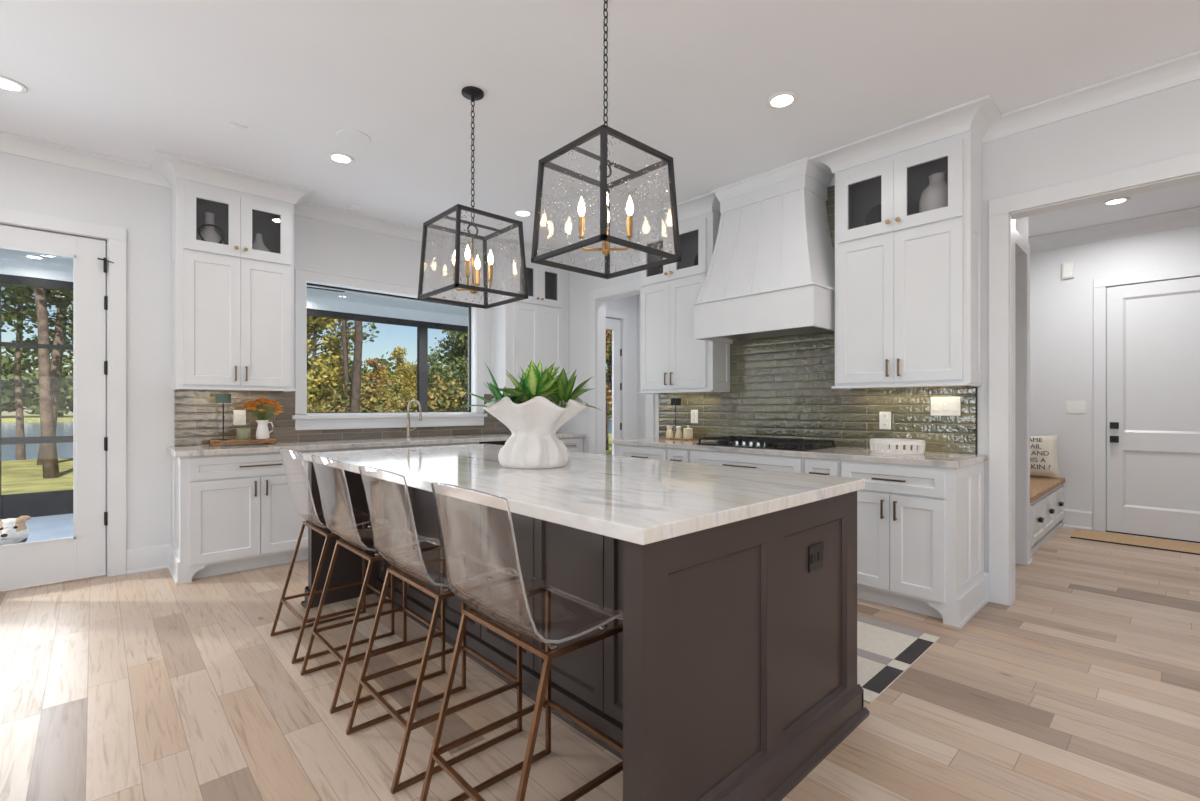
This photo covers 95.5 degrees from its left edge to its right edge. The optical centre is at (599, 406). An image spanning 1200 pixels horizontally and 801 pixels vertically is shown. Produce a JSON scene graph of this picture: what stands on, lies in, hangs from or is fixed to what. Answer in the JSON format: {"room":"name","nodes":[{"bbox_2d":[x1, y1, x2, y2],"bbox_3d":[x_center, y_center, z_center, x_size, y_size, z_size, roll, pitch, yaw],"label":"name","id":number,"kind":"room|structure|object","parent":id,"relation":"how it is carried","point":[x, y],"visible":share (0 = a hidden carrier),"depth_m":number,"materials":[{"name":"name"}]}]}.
{"room":"kitchen","nodes":[
{"label":"kitchen","id":0,"kind":"room"},
{"bbox_2d":[25,513,72,541],"bbox_3d":[-4.517,1.393,6.038,13.600,0.150,4.045,0,0,-43],"label":"floor","id":1,"kind":"structure","parent":0,"point":[41,528],"depth_m":5.95,"materials":[{"name":"concrete"}]},
{"bbox_2d":[0,516,30,544],"bbox_3d":[-4.447,1.065,4.132,0.522,0.508,0.362,0,0,21],"label":"dog","id":2,"kind":"object","parent":1,"relation":"on","point":[12,530],"visible":0.37,"depth_m":3.99},
{"bbox_2d":[0,274,467,518],"bbox_3d":[-5.811,-0.112,7.431,13.600,2.860,0.090,0,0,-43],"label":"screen frame","id":3,"kind":"object","parent":1,"relation":"on","point":[36,504],"visible":0.13,"depth_m":6.62,"materials":[{"name":"black metal"}]},
{"bbox_2d":[0,248,467,316],"bbox_3d":[-4.561,-1.782,6.085,13.600,0.120,4.175,0,0,-43],"label":"ceiling","id":4,"kind":"structure","parent":0,"point":[348,296],"depth_m":8.57,"materials":[{"name":"paint"}]},
{"bbox_2d":[0,258,467,325],"bbox_3d":[-5.825,-1.632,7.446,13.600,0.180,0.160,0,0,-43],"label":"beam","id":5,"kind":"structure","parent":4,"relation":"attached to","point":[7,266],"depth_m":8.76,"materials":[{"name":"paint"}]},
{"bbox_2d":[0,152,636,576],"bbox_3d":[-2.976,-0.278,4.599,12.900,3.012,0.160,0,0,-43],"label":"wall","id":6,"kind":"structure","parent":0,"point":[26,184],"depth_m":4.12,"materials":[{"name":"paint"}]},
{"bbox_2d":[0,207,125,576],"bbox_3d":[-4.592,-0.041,2.974,3.029,2.538,0.022,0,0,-43],"label":"door frame","id":7,"kind":"structure","parent":6,"relation":"in","point":[116,236],"depth_m":3.95,"materials":[{"name":"paint"}]},
{"bbox_2d":[126,543,171,573],"bbox_3d":[-3.378,1.138,4.097,0.277,0.180,0.028,0,0,-43],"label":"baseboard","id":8,"kind":"structure","parent":6,"relation":"attached to","point":[148,558],"depth_m":4.08,"materials":[{"name":"paint"}]},
{"bbox_2d":[152,150,316,391],"bbox_3d":[-2.858,-0.956,4.296,1.034,1.654,0.440,0,0,-43],"label":"upper cabinet","id":9,"kind":"object","parent":6,"relation":"attached to","point":[233,301],"visible":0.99,"depth_m":4.20,"materials":[{"name":"paint"}]},
{"bbox_2d":[196,212,223,243],"bbox_3d":[-3.035,-1.331,4.237,0.196,0.345,0.196,0,0,-43],"label":"vase","id":10,"kind":"object","parent":9,"relation":"in","point":[208,234],"visible":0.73,"depth_m":4.20,"materials":[{"name":"white ceramic"}]},
{"bbox_2d":[0,131,489,256],"bbox_3d":[-4.402,-1.731,3.093,8.760,0.104,0.105,0,0,-43],"label":"crown molding","id":11,"kind":"structure","parent":6,"relation":"attached to","point":[10,143],"depth_m":4.04,"materials":[{"name":"paint"}]},
{"bbox_2d":[174,389,553,445],"bbox_3d":[-1.925,0.080,5.457,3.697,0.448,0.012,0,0,-43],"label":"wall tile","id":12,"kind":"structure","parent":6,"relation":"attached to","point":[198,420],"depth_m":4.55,"materials":[{"name":"tile"}]},
{"bbox_2d":[233,410,245,424],"bbox_3d":[-2.962,0.088,4.478,0.085,0.120,0.012,0,0,-43],"label":"light switch","id":13,"kind":"object","parent":12,"relation":"attached to","point":[239,416],"visible":1,"depth_m":4.47,"materials":[{"name":"white plastic"}]},
{"bbox_2d":[487,237,569,394],"bbox_3d":[-0.793,-0.956,6.215,1.023,1.654,0.440,0,0,-43],"label":"upper cabinet","id":14,"kind":"object","parent":6,"relation":"attached to","point":[535,328],"visible":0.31,"depth_m":6.09,"materials":[{"name":"paint"}]},
{"bbox_2d":[606,310,626,438],"bbox_3d":[-0.025,-0.038,7.216,1.095,2.533,0.022,0,0,-43],"label":"door frame","id":15,"kind":"structure","parent":6,"relation":"in","point":[609,313],"depth_m":7.54,"materials":[{"name":"paint"}]},
{"bbox_2d":[106,173,1199,605],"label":"trim","id":16,"kind":"structure","parent":6,"relation":"in","point":[303,277],"depth_m":5.02,"materials":[{"name":"paint"}]},
{"bbox_2d":[0,225,113,590],"bbox_3d":[-3.895,0.006,3.647,0.956,2.420,0.098,0,0,-43],"label":"door","id":17,"kind":"structure","parent":16,"relation":"attached to","point":[82,555],"depth_m":3.87,"materials":[{"name":"paint"}]},
{"bbox_2d":[606,318,621,455],"bbox_3d":[-0.047,0.006,7.246,0.907,2.420,0.062,0,0,-43],"label":"door","id":18,"kind":"structure","parent":16,"relation":"attached to","point":[612,324],"depth_m":7.48,"materials":[{"name":"paint"}]},
{"bbox_2d":[0,0,1199,252],"bbox_3d":[0.262,-1.901,1.114,13.300,0.266,9.675,0,0,-43],"label":"ceiling","id":19,"kind":"structure","parent":0,"point":[690,81],"depth_m":2.99,"materials":[{"name":"paint"}]},
{"bbox_2d":[0,76,27,92],"bbox_3d":[-3.279,-1.779,3.001,0.176,0.008,0.176,0,0,-43],"label":"recessed light","id":20,"kind":"object","parent":19,"relation":"in","point":[7,84],"visible":1,"depth_m":3.02,"materials":[{"name":"white plastic"}]},
{"bbox_2d":[327,152,353,163],"bbox_3d":[-1.857,-1.779,3.904,0.176,0.008,0.176,0,0,-43],"label":"recessed light","id":21,"kind":"object","parent":19,"relation":"in","point":[341,158],"visible":1,"depth_m":3.90,"materials":[{"name":"white plastic"}]},
{"bbox_2d":[336,129,370,144],"bbox_3d":[-1.626,-1.780,3.601,0.210,0.008,0.210,0,0,-43],"label":"ceiling speaker","id":22,"kind":"object","parent":19,"relation":"attached to","point":[350,136],"visible":1,"depth_m":3.59,"materials":[{"name":"paint"}]},
{"bbox_2d":[418,86,527,308],"bbox_3d":[-0.722,-1.198,3.090,0.449,1.170,0.449,0,0,-43],"label":"lantern pendant","id":23,"kind":"object","parent":19,"relation":"hanging from","point":[472,93],"visible":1,"depth_m":3.08,"materials":[{"name":"black metal"}]},
{"bbox_2d":[531,0,680,278],"bbox_3d":[0.024,-1.198,2.299,0.449,1.170,0.449,0,0,-43],"label":"lantern pendant","id":24,"kind":"object","parent":19,"relation":"hanging from","point":[604,130],"visible":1,"depth_m":2.28,"materials":[{"name":"black metal"}]},
{"bbox_2d":[766,91,797,108],"bbox_3d":[1.058,-1.779,3.166,0.176,0.008,0.176,0,0,-43],"label":"recessed light","id":25,"kind":"object","parent":19,"relation":"in","point":[781,100],"visible":1,"depth_m":3.16,"materials":[{"name":"white plastic"}]},
{"bbox_2d":[0,526,1199,800],"bbox_3d":[0.226,1.288,1.080,13.200,0.120,9.675,0,0,-43],"label":"floor","id":26,"kind":"structure","parent":0,"point":[141,686],"depth_m":2.27,"materials":[{"name":"brown wood"}]},
{"bbox_2d":[168,450,324,584],"bbox_3d":[-2.752,0.786,4.273,0.956,0.884,0.616,0,0,-43],"label":"base cabinet","id":27,"kind":"object","parent":26,"relation":"on","point":[231,513],"visible":0.97,"depth_m":4.01,"materials":[{"name":"paint"}]},
{"bbox_2d":[166,432,585,456],"bbox_3d":[-1.738,0.324,5.218,3.746,0.040,0.613,0,0,-43],"label":"countertop","id":28,"kind":"structure","parent":27,"relation":"on","point":[224,449],"depth_m":4.52,"materials":[{"name":"white stone"}]},
{"bbox_2d":[210,438,275,446],"bbox_3d":[-2.840,0.283,4.343,0.420,0.042,0.170,0,0,-43],"label":"wood riser","id":29,"kind":"object","parent":28,"relation":"on","point":[215,443],"visible":0.98,"depth_m":4.26,"materials":[{"name":"brown wood"}]},
{"bbox_2d":[215,394,230,439],"bbox_3d":[-2.963,0.079,4.284,0.104,0.364,0.103,0,0,-43],"label":"table lamp","id":30,"kind":"object","parent":29,"relation":"on","point":[219,398],"visible":0.99,"depth_m":4.25,"materials":[{"name":"green fabric"}]},
{"bbox_2d":[236,428,250,439],"bbox_3d":[-2.832,0.214,4.330,0.100,0.094,0.099,0,0,-43],"label":"candle jar","id":31,"kind":"object","parent":29,"relation":"on","point":[242,433],"visible":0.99,"depth_m":4.29,"materials":[{"name":"green glass"}]},
{"bbox_2d":[255,420,273,438],"bbox_3d":[-2.722,0.184,4.411,0.114,0.154,0.096,0,0,-8],"label":"pitcher","id":32,"kind":"object","parent":29,"relation":"on","point":[262,432],"visible":0.98,"depth_m":4.38,"materials":[{"name":"white ceramic"}]},
{"bbox_2d":[243,398,283,419],"bbox_3d":[-2.729,0.064,4.415,0.295,0.277,0.234,0,0,-43],"label":"flower bouquet","id":33,"kind":"object","parent":32,"relation":"in","point":[259,401],"visible":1,"depth_m":4.39,"materials":[{"name":"orange plant"}]},
{"bbox_2d":[406,400,421,437],"bbox_3d":[-1.812,0.116,5.299,0.109,0.375,0.160,0,0,-43],"label":"kitchen faucet","id":34,"kind":"object","parent":28,"relation":"on","point":[416,401],"visible":0.98,"depth_m":5.30,"materials":[{"name":"silver metal"}]},
{"bbox_2d":[270,448,393,663],"bbox_3d":[-1.438,0.720,2.929,0.494,1.015,0.450,0,0,-43],"label":"bar stool","id":35,"kind":"object","parent":26,"relation":"on","point":[318,522],"visible":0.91,"depth_m":2.91,"materials":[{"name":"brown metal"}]},
{"bbox_2d":[300,455,444,713],"bbox_3d":[-1.043,0.720,2.504,0.494,1.015,0.450,0,0,-43],"label":"bar stool","id":36,"kind":"object","parent":26,"relation":"on","point":[346,660],"visible":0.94,"depth_m":2.49,"materials":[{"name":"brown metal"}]},
{"bbox_2d":[378,442,478,448],"bbox_3d":[-1.726,0.786,5.226,0.985,0.884,0.616,0,0,-43],"label":"base cabinet","id":37,"kind":"object","parent":26,"relation":"on","point":[450,444],"visible":0.02,"depth_m":5.00,"materials":[{"name":"paint"}]},
{"bbox_2d":[346,466,521,793],"bbox_3d":[-0.625,0.720,2.054,0.494,1.015,0.450,0,0,-43],"label":"bar stool","id":38,"kind":"object","parent":26,"relation":"on","point":[408,725],"visible":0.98,"depth_m":2.02,"materials":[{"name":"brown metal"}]},
{"bbox_2d":[420,482,622,800],"bbox_3d":[-0.215,0.720,1.613,0.494,1.015,0.450,0,0,-43],"label":"bar stool","id":39,"kind":"object","parent":26,"relation":"on","point":[544,690],"visible":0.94,"depth_m":1.62,"materials":[{"name":"clear plastic"}]},
{"bbox_2d":[558,437,582,452],"bbox_3d":[-0.640,0.786,6.235,0.749,0.884,0.616,0,0,-43],"label":"base cabinet","id":40,"kind":"object","parent":26,"relation":"on","point":[573,444],"visible":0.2,"depth_m":6.19,"materials":[{"name":"paint"}]},
{"bbox_2d":[301,461,868,800],"bbox_3d":[-0.390,0.778,2.775,1.325,0.900,2.877,0,0,-43],"label":"kitchen island","id":41,"kind":"object","parent":26,"relation":"on","point":[730,674],"visible":0.61,"depth_m":1.89,"materials":[{"name":"paint"}]},
{"bbox_2d":[303,444,864,544],"bbox_3d":[-0.393,0.307,2.771,1.304,0.040,2.855,0,0,-43],"label":"island countertop","id":42,"kind":"structure","parent":41,"relation":"on","point":[642,501],"depth_m":1.96,"materials":[{"name":"white stone"}]},
{"bbox_2d":[482,396,586,468],"bbox_3d":[-0.320,0.116,2.662,0.491,0.340,0.491,0,0,-19],"label":"planter","id":43,"kind":"object","parent":42,"relation":"on","point":[533,424],"visible":0.98,"depth_m":2.53,"materials":[{"name":"white ceramic"}]},
{"bbox_2d":[452,361,530,408],"bbox_3d":[-0.471,-0.092,2.606,0.473,0.265,0.482,0,0,-5],"label":"dracaena plant","id":44,"kind":"object","parent":43,"relation":"in","point":[496,393],"visible":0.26,"depth_m":2.58,"materials":[{"name":"green plant"}]},
{"bbox_2d":[490,360,569,403],"bbox_3d":[-0.345,-0.099,2.651,0.375,0.280,0.414,0,0,3],"label":"plant","id":45,"kind":"object","parent":43,"relation":"in","point":[538,383],"visible":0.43,"depth_m":2.60,"materials":[{"name":"green plant"}]},
{"bbox_2d":[530,368,601,410],"bbox_3d":[-0.164,-0.076,2.691,0.379,0.233,0.416,0,0,-43],"label":"plant","id":46,"kind":"object","parent":43,"relation":"in","point":[565,393],"visible":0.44,"depth_m":2.59,"materials":[{"name":"green plant"}]},
{"bbox_2d":[809,542,822,572],"bbox_3d":[0.778,0.539,1.958,0.105,0.093,0.009,0,0,-43],"label":"power outlet","id":47,"kind":"object","parent":41,"relation":"attached to","point":[816,550],"visible":1,"depth_m":1.95,"materials":[{"name":"black plastic"}]},
{"bbox_2d":[614,444,667,460],"bbox_3d":[0.552,0.786,5.009,0.672,0.884,0.668,0,0,-43],"label":"base cabinet","id":48,"kind":"object","parent":26,"relation":"on","point":[658,453],"visible":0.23,"depth_m":4.77,"materials":[{"name":"paint"}]},
{"bbox_2d":[668,448,689,462],"bbox_3d":[0.857,0.786,4.681,0.672,0.884,0.223,0,0,-43],"label":"base cabinet","id":49,"kind":"object","parent":26,"relation":"on","point":[679,455],"visible":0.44,"depth_m":4.47,"materials":[{"name":"paint"}]},
{"bbox_2d":[690,450,803,472],"bbox_3d":[1.263,0.786,4.243,0.672,0.884,0.967,0,0,-43],"label":"base cabinet","id":50,"kind":"object","parent":26,"relation":"on","point":[754,461],"visible":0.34,"depth_m":3.98,"materials":[{"name":"paint"}]},
{"bbox_2d":[804,458,840,476],"bbox_3d":[1.676,0.786,3.798,0.672,0.884,0.244,0,0,-43],"label":"drawer","id":51,"kind":"object","parent":26,"relation":"on","point":[827,467],"visible":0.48,"depth_m":3.58,"materials":[{"name":"paint"}]},
{"bbox_2d":[857,615,939,703],"bbox_3d":[0.620,1.223,3.468,0.930,0.008,2.462,0,0,-43],"label":"runner rug","id":52,"kind":"object","parent":26,"relation":"on","point":[885,651],"visible":0.14,"depth_m":2.71,"materials":[{"name":"beige fabric"}]},
{"bbox_2d":[841,460,987,627],"bbox_3d":[1.988,0.786,3.463,0.672,0.884,0.667,0,0,-43],"label":"base cabinet","id":53,"kind":"object","parent":26,"relation":"on","point":[920,529],"visible":0.98,"depth_m":3.23,"materials":[{"name":"paint"}]},
{"bbox_2d":[613,437,986,468],"bbox_3d":[1.284,0.324,4.246,0.640,0.040,2.750,0,0,-43],"label":"countertop","id":54,"kind":"structure","parent":53,"relation":"on","point":[928,459],"depth_m":3.62,"materials":[{"name":"white stone"}]},
{"bbox_2d":[697,436,835,450],"bbox_3d":[1.278,0.278,4.252,0.510,0.051,0.910,0,0,-43],"label":"gas cooktop","id":55,"kind":"object","parent":54,"relation":"in","point":[733,441],"visible":1,"depth_m":4.14,"materials":[{"name":"black metal"}]},
{"bbox_2d":[870,438,925,454],"bbox_3d":[1.958,0.260,3.593,0.245,0.088,0.332,0,0,-43],"label":"dish","id":56,"kind":"object","parent":54,"relation":"on","point":[876,446],"visible":1,"depth_m":3.51,"materials":[{"name":"white ceramic"}]},
{"bbox_2d":[1030,475,1064,555],"bbox_3d":[3.925,0.978,5.162,1.814,0.500,0.572,0,0,-43],"label":"storage bench","id":57,"kind":"object","parent":26,"relation":"on","point":[1046,493],"visible":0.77,"depth_m":4.95,"materials":[{"name":"paint"}]},
{"bbox_2d":[1030,435,1059,477],"bbox_3d":[4.457,0.501,5.626,0.440,0.427,0.191,0,0,31],"label":"throw pillow","id":58,"kind":"object","parent":57,"relation":"on","point":[1043,449],"visible":0.64,"depth_m":5.54,"materials":[{"name":"beige fabric"}]},
{"bbox_2d":[1070,529,1199,554],"bbox_3d":[5.014,1.222,4.788,0.455,0.011,1.290,0,0,-43],"label":"door mat","id":59,"kind":"object","parent":26,"relation":"on","point":[1181,547],"visible":1,"depth_m":4.92,"materials":[{"name":"fabric"}]},
{"bbox_2d":[637,294,645,437],"bbox_3d":[0.906,-0.278,6.414,1.502,3.012,2.465,0,0,-43],"label":"wall","id":60,"kind":"structure","parent":0,"point":[641,398],"depth_m":7.71,"materials":[{"name":"paint"}]},
{"bbox_2d":[556,79,1199,604],"bbox_3d":[2.641,-0.278,3.351,0.125,3.012,9.315,0,0,-43],"label":"wall","id":61,"kind":"structure","parent":0,"point":[1164,124],"depth_m":3.30,"materials":[{"name":"paint"}]},
{"bbox_2d":[589,279,653,453],"bbox_3d":[0.214,-0.045,5.856,0.022,2.547,0.970,0,0,-43],"label":"doorway","id":62,"kind":"structure","parent":61,"relation":"in","point":[630,286],"depth_m":6.14,"materials":[{"name":"paint"}]},
{"bbox_2d":[620,192,729,393],"bbox_3d":[0.723,-0.956,5.023,0.406,1.654,1.103,0,0,-43],"label":"upper cabinet","id":63,"kind":"object","parent":61,"relation":"attached to","point":[672,360],"visible":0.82,"depth_m":4.94,"materials":[{"name":"paint"}]},
{"bbox_2d":[693,157,834,343],"bbox_3d":[1.312,-1.170,4.283,0.549,1.226,1.034,0,0,-43],"label":"range hood","id":64,"kind":"object","parent":61,"relation":"attached to","point":[771,272],"visible":0.91,"depth_m":4.09,"materials":[{"name":"paint"}]},
{"bbox_2d":[659,185,974,453],"bbox_3d":[1.502,-0.694,4.476,0.012,1.996,2.674,0,0,-43],"label":"wall tile","id":65,"kind":"structure","parent":61,"relation":"attached to","point":[780,386],"depth_m":4.30,"materials":[{"name":"tile"}]},
{"bbox_2d":[879,412,890,428],"bbox_3d":[2.034,0.098,3.887,0.009,0.125,0.077,0,0,-43],"label":"power outlet","id":66,"kind":"object","parent":65,"relation":"attached to","point":[884,417],"visible":1,"depth_m":3.88,"materials":[{"name":"white plastic"}]},
{"bbox_2d":[931,397,960,415],"bbox_3d":[2.289,-0.004,3.611,0.012,0.125,0.172,0,0,-43],"label":"light switch","id":67,"kind":"object","parent":65,"relation":"attached to","point":[940,406],"visible":1,"depth_m":3.61,"materials":[{"name":"white plastic"}]},
{"bbox_2d":[569,50,1199,265],"bbox_3d":[2.667,-1.731,3.153,0.105,0.104,8.990,0,0,-43],"label":"crown molding","id":68,"kind":"structure","parent":61,"relation":"attached to","point":[1184,69],"depth_m":3.06,"materials":[{"name":"paint"}]},
{"bbox_2d":[809,95,1001,389],"bbox_3d":[2.003,-0.956,3.645,0.406,1.654,1.086,0,0,-43],"label":"upper cabinet","id":69,"kind":"object","parent":61,"relation":"attached to","point":[908,283],"visible":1,"depth_m":3.53,"materials":[{"name":"paint"}]},
{"bbox_2d":[865,204,880,225],"bbox_3d":[1.949,-1.278,3.776,0.064,0.240,0.190,0,0,-43],"label":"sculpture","id":70,"kind":"object","parent":69,"relation":"in","point":[873,216],"visible":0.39,"depth_m":3.78,"materials":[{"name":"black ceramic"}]},
{"bbox_2d":[919,172,947,212],"bbox_3d":[2.197,-1.331,3.542,0.210,0.345,0.210,0,0,-43],"label":"jar","id":71,"kind":"object","parent":69,"relation":"in","point":[935,196],"visible":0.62,"depth_m":3.48,"materials":[{"name":"white ceramic"}]},
{"bbox_2d":[989,152,1199,605],"bbox_3d":[3.224,-0.037,2.616,0.022,2.531,2.251,0,0,-43],"label":"door frame","id":72,"kind":"structure","parent":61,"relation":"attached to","point":[999,208],"depth_m":3.38,"materials":[{"name":"paint"}]},
{"bbox_2d":[1015,217,1027,564],"bbox_3d":[3.438,-0.278,4.804,3.022,3.012,0.640,0,0,-43],"label":"wall","id":73,"kind":"structure","parent":0,"point":[1021,224],"depth_m":4.26,"materials":[{"name":"paint"}]},
{"bbox_2d":[1015,229,1029,564],"bbox_3d":[2.983,-0.027,3.930,1.080,2.510,0.022,0,0,-43],"label":"door frame","id":74,"kind":"structure","parent":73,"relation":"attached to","point":[1021,244],"depth_m":4.23,"materials":[{"name":"paint"}]},
{"bbox_2d":[1028,509,1091,564],"bbox_3d":[4.109,1.138,4.841,1.990,0.180,0.220,0,0,-43],"label":"baseboard","id":75,"kind":"structure","parent":73,"relation":"attached to","point":[1077,519],"depth_m":5.50,"materials":[{"name":"paint"}]},
{"bbox_2d":[1030,225,1199,529],"bbox_3d":[5.403,-0.278,5.019,0.150,3.012,3.200,0,0,-43],"label":"wall","id":76,"kind":"structure","parent":0,"point":[1061,310],"depth_m":5.55,"materials":[{"name":"paint"}]},
{"bbox_2d":[1062,262,1073,278],"bbox_3d":[4.775,-1.392,5.557,0.038,0.160,0.093,0,0,-43],"label":"door chime","id":77,"kind":"object","parent":76,"relation":"attached to","point":[1067,268],"visible":1,"depth_m":5.55,"materials":[{"name":"white plastic"}]},
{"bbox_2d":[1066,401,1085,412],"bbox_3d":[4.825,0.002,5.523,0.012,0.123,0.154,0,0,-43],"label":"light switch","id":78,"kind":"object","parent":76,"relation":"attached to","point":[1071,406],"visible":1,"depth_m":5.52,"materials":[{"name":"white plastic"}]},
{"bbox_2d":[1028,206,1199,252],"bbox_3d":[4.749,-1.712,4.275,1.823,0.141,3.000,0,0,-43],"label":"crown molding","id":79,"kind":"structure","parent":76,"relation":"attached to","point":[1187,217],"depth_m":5.26,"materials":[{"name":"paint"}]},
{"bbox_2d":[1093,265,1199,531],"bbox_3d":[5.287,-0.022,5.018,0.022,2.500,1.104,0,0,-43],"label":"door frame","id":80,"kind":"structure","parent":76,"relation":"in","point":[1099,284],"depth_m":5.37,"materials":[{"name":"paint"}]},
{"bbox_2d":[1107,276,1199,541],"bbox_3d":[5.284,0.019,5.013,0.085,2.393,0.911,0,0,-43],"label":"door","id":81,"kind":"structure","parent":80,"relation":"attached to","point":[1153,328],"depth_m":5.12,"materials":[{"name":"paint"}]},
{"label":"outside","id":82,"kind":"structure","parent":0,"visible":0},
{"bbox_2d":[1,418,611,460],"bbox_3d":[-59.872,3.178,93.838,480.000,0.001,131.000,0,0,-43],"label":"lake","id":83,"kind":"structure","parent":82,"point":[31,428],"depth_m":60.52,"materials":[{"name":"liquid"}]},
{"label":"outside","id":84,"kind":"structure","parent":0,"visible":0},
{"bbox_2d":[1,415,72,421],"bbox_3d":[-125.549,3.328,164.540,560.000,1.800,68.000,0,0,-43],"label":"shore","id":85,"kind":"structure","parent":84,"point":[4,418],"depth_m":123.15,"materials":[{"name":"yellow plant"}]},
{"bbox_2d":[1,340,610,416],"bbox_3d":[-100.765,-7.725,160.748,396.731,21.490,35.275,0,0,-43],"label":"treeline","id":86,"kind":"object","parent":85,"relation":"on","point":[30,382],"visible":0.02,"depth_m":125.86,"materials":[{"name":"green plant"}]},
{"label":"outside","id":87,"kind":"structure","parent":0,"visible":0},
{"bbox_2d":[1,434,611,494],"bbox_3d":[-8.584,2.426,31.280,110.000,1.696,38.480,0,0,-43],"label":"lawn","id":88,"kind":"structure","parent":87,"point":[17,476],"depth_m":12.64,"materials":[{"name":"green plant"}]},
{"bbox_2d":[1,286,66,464],"bbox_3d":[-15.540,-7.126,15.313,6.221,17.882,5.347,0,0,-41],"label":"pine tree","id":89,"kind":"object","parent":88,"relation":"on","point":[57,354],"visible":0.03,"depth_m":15.13,"materials":[{"name":"green plant"}]},
{"bbox_2d":[1,284,72,477],"bbox_3d":[-12.516,-5.984,12.706,4.650,15.550,5.409,0,0,-11],"label":"pine tree","id":90,"kind":"object","parent":88,"relation":"on","point":[63,299],"visible":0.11,"depth_m":12.53,"materials":[{"name":"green plant"}]},
{"bbox_2d":[1,287,72,459],"bbox_3d":[-17.653,-4.462,16.319,4.328,12.440,3.720,0,0,30],"label":"pine tree","id":91,"kind":"object","parent":88,"relation":"on","point":[20,448],"visible":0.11,"depth_m":16.48,"materials":[{"name":"green plant"}]},
{"bbox_2d":[320,388,344,411],"bbox_3d":[-7.420,0.682,15.455,1.336,2.432,1.385,0,0,40],"label":"shrub","id":92,"kind":"object","parent":88,"relation":"on","point":[334,405],"visible":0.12,"depth_m":15.28,"materials":[{"name":"green plant"}]},
{"bbox_2d":[307,316,366,409],"bbox_3d":[-8.759,-1.962,16.960,3.488,7.435,3.017,0,0,41],"label":"autumn tree","id":93,"kind":"object","parent":88,"relation":"on","point":[326,370],"visible":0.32,"depth_m":16.79,"materials":[{"name":"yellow plant"}]},
{"bbox_2d":[307,318,379,405],"bbox_3d":[-11.132,-3.242,20.100,5.473,10.063,3.887,0,0,-7],"label":"leafy tree","id":94,"kind":"object","parent":88,"relation":"on","point":[372,326],"visible":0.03,"depth_m":20.59,"materials":[{"name":"green plant"}]},
{"bbox_2d":[342,319,349,408],"bbox_3d":[-6.806,-3.545,15.228,3.532,10.576,3.508,0,0,19],"label":"pine tree","id":95,"kind":"object","parent":88,"relation":"on","point":[344,322],"visible":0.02,"depth_m":14.49,"materials":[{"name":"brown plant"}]},
{"bbox_2d":[351,321,362,411],"bbox_3d":[-6.502,-5.557,12.349,4.872,14.688,4.906,0,0,-22],"label":"pine tree","id":96,"kind":"object","parent":88,"relation":"on","point":[358,340],"visible":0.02,"depth_m":12.99,"materials":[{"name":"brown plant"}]},
{"bbox_2d":[341,374,388,411],"bbox_3d":[-6.298,0.529,14.614,1.610,2.826,1.553,0,0,32],"label":"shrub","id":97,"kind":"object","parent":88,"relation":"on","point":[368,402],"visible":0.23,"depth_m":14.39,"materials":[{"name":"green plant"}]},
{"bbox_2d":[362,358,392,411],"bbox_3d":[-9.922,-0.216,23.890,1.635,3.891,1.739,0,0,-9],"label":"autumn tree","id":98,"kind":"object","parent":88,"relation":"on","point":[374,362],"visible":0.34,"depth_m":23.86,"materials":[{"name":"orange plant"}]},
{"bbox_2d":[374,346,416,411],"bbox_3d":[-7.146,-0.213,19.006,1.789,3.813,1.547,0,0,9],"label":"autumn tree","id":99,"kind":"object","parent":88,"relation":"on","point":[400,370],"visible":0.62,"depth_m":18.90,"materials":[{"name":"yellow plant"}]},
{"bbox_2d":[393,388,416,411],"bbox_3d":[-5.130,0.682,14.897,1.385,2.432,1.336,0,0,17],"label":"shrub","id":100,"kind":"object","parent":88,"relation":"on","point":[404,406],"visible":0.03,"depth_m":14.71,"materials":[{"name":"green plant"}]},
{"bbox_2d":[415,350,445,398],"bbox_3d":[-7.467,-0.422,24.001,1.637,4.237,2.304,0,0,43],"label":"leafy tree","id":101,"kind":"object","parent":88,"relation":"on","point":[430,360],"visible":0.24,"depth_m":24.17,"materials":[{"name":"green plant"}]},
{"bbox_2d":[413,372,465,411],"bbox_3d":[-3.993,0.529,14.008,1.553,2.826,1.610,0,0,10],"label":"shrub","id":102,"kind":"object","parent":88,"relation":"on","point":[442,397],"visible":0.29,"depth_m":13.84,"materials":[{"name":"green plant"}]},
{"bbox_2d":[428,330,467,411],"bbox_3d":[-4.181,-1.038,16.067,2.128,5.508,2.996,0,0,-11],"label":"leafy tree","id":103,"kind":"object","parent":88,"relation":"on","point":[462,337],"visible":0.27,"depth_m":15.71,"materials":[{"name":"green plant"}]},
{"bbox_2d":[429,335,467,404],"bbox_3d":[-4.173,-1.960,17.896,2.864,7.415,4.032,0,0,-26],"label":"leafy tree","id":104,"kind":"object","parent":88,"relation":"on","point":[441,345],"visible":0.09,"depth_m":17.18,"materials":[{"name":"green plant"}]},
{"bbox_2d":[606,329,611,417],"bbox_3d":[0.597,-2.473,17.872,4.609,8.474,3.273,0,0,41],"label":"leafy tree","id":105,"kind":"object","parent":88,"relation":"on","point":[609,361],"visible":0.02,"depth_m":17.73,"materials":[{"name":"green plant"}]},
{"bbox_2d":[606,335,611,449],"bbox_3d":[0.267,-2.054,21.050,3.094,7.625,3.577,0,0,34],"label":"autumn tree","id":106,"kind":"object","parent":88,"relation":"on","point":[608,408],"visible":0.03,"depth_m":20.84,"materials":[{"name":"green plant"}]},
{"bbox_2d":[606,329,611,403],"bbox_3d":[-0.395,-1.236,17.007,2.517,5.986,2.676,0,0,31],"label":"autumn tree","id":107,"kind":"object","parent":88,"relation":"on","point":[609,396],"visible":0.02,"depth_m":16.99,"materials":[{"name":"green plant"}]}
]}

